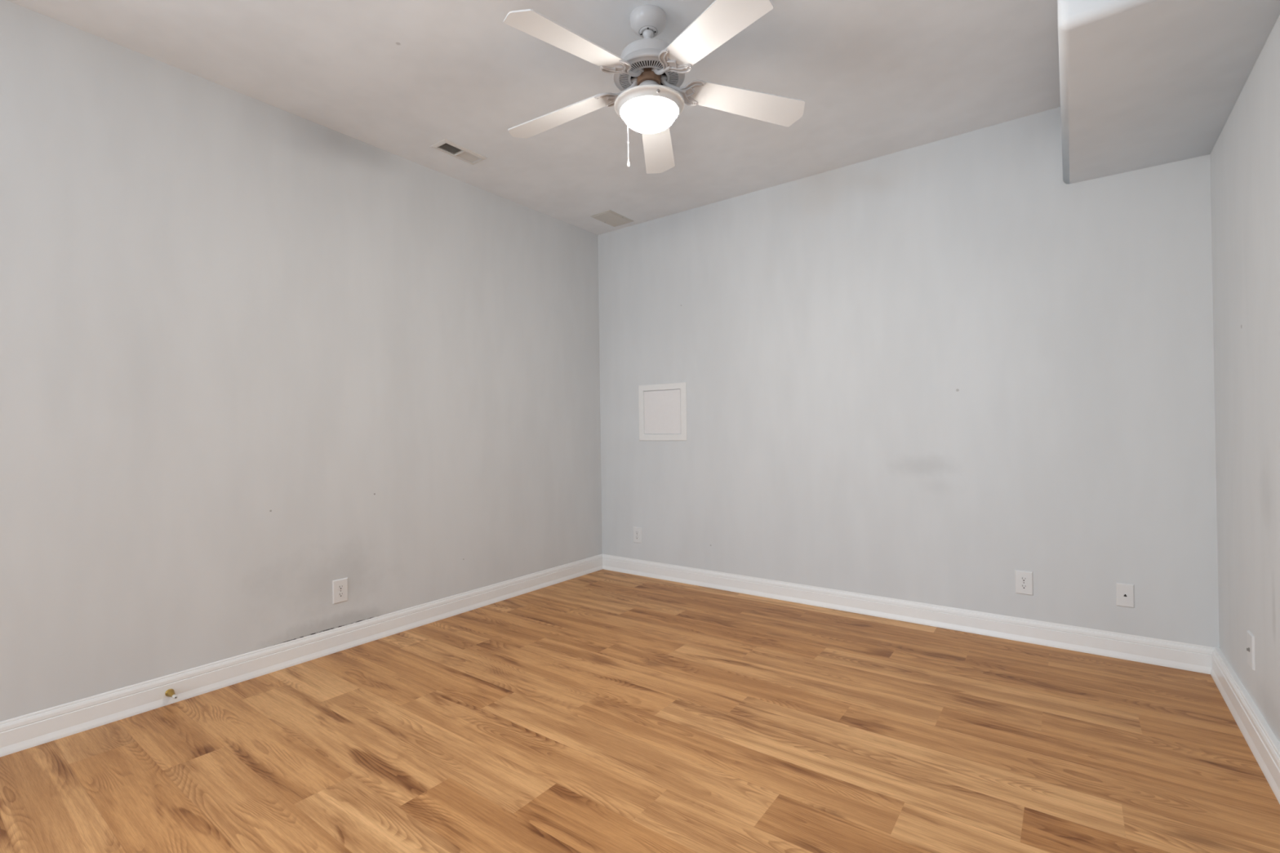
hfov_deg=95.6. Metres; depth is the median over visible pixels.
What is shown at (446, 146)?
ceiling vent
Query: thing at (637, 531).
wall outlet
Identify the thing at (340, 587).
receptacle
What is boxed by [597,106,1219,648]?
wall
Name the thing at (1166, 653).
baseboard
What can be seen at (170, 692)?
door stop
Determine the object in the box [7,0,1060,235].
ceiling
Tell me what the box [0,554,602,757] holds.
baseboard
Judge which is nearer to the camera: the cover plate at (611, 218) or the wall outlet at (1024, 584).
the wall outlet at (1024, 584)
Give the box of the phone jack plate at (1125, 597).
[1115,582,1134,608]
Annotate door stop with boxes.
[164,688,177,698]
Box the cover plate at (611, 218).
[590,209,633,226]
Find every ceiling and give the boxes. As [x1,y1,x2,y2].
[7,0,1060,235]
[1057,0,1279,183]
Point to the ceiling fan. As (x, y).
(649, 72)
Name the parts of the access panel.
panel door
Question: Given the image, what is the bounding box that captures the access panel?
[638,382,687,440]
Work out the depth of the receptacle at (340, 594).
3.05 m
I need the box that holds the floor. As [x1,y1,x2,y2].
[0,568,1279,852]
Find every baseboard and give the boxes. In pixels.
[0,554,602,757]
[602,554,1216,674]
[1210,648,1279,804]
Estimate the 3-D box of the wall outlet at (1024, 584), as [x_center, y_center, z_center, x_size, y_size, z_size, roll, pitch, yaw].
[2.007,0.817,3.034,0.079,0.123,0.008,-1,0,37]
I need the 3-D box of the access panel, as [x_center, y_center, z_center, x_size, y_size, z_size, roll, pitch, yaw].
[0.175,-0.108,4.409,0.435,0.431,0.037,-1,0,37]
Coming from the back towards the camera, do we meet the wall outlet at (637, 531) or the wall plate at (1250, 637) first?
the wall outlet at (637, 531)
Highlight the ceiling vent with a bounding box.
[430,138,487,164]
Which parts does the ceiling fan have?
blade, blade, pull chain, lamp shade, blade, blade, blade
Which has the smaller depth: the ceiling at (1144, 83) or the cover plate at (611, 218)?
the ceiling at (1144, 83)
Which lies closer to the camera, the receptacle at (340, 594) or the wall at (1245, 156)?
the wall at (1245, 156)
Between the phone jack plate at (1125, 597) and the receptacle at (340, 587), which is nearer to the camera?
the phone jack plate at (1125, 597)
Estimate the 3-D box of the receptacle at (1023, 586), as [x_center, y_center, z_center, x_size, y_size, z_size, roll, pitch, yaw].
[2.006,0.836,3.032,0.034,0.028,0.002,-1,0,37]
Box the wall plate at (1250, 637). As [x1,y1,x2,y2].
[1246,630,1255,671]
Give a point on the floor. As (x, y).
(602, 711)
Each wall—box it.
[0,0,602,721]
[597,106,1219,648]
[1209,13,1279,742]
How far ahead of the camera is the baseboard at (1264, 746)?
2.05 m
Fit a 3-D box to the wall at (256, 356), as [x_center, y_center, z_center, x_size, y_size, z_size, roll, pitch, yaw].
[-2.633,-0.187,1.746,0.100,2.740,7.600,-1,0,37]
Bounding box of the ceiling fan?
[503,0,804,173]
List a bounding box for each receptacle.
[337,584,344,590]
[337,591,344,597]
[1019,576,1027,582]
[1020,583,1027,589]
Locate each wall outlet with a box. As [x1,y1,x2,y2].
[332,577,347,604]
[633,526,641,543]
[1014,569,1033,595]
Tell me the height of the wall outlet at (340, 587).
0.123 m

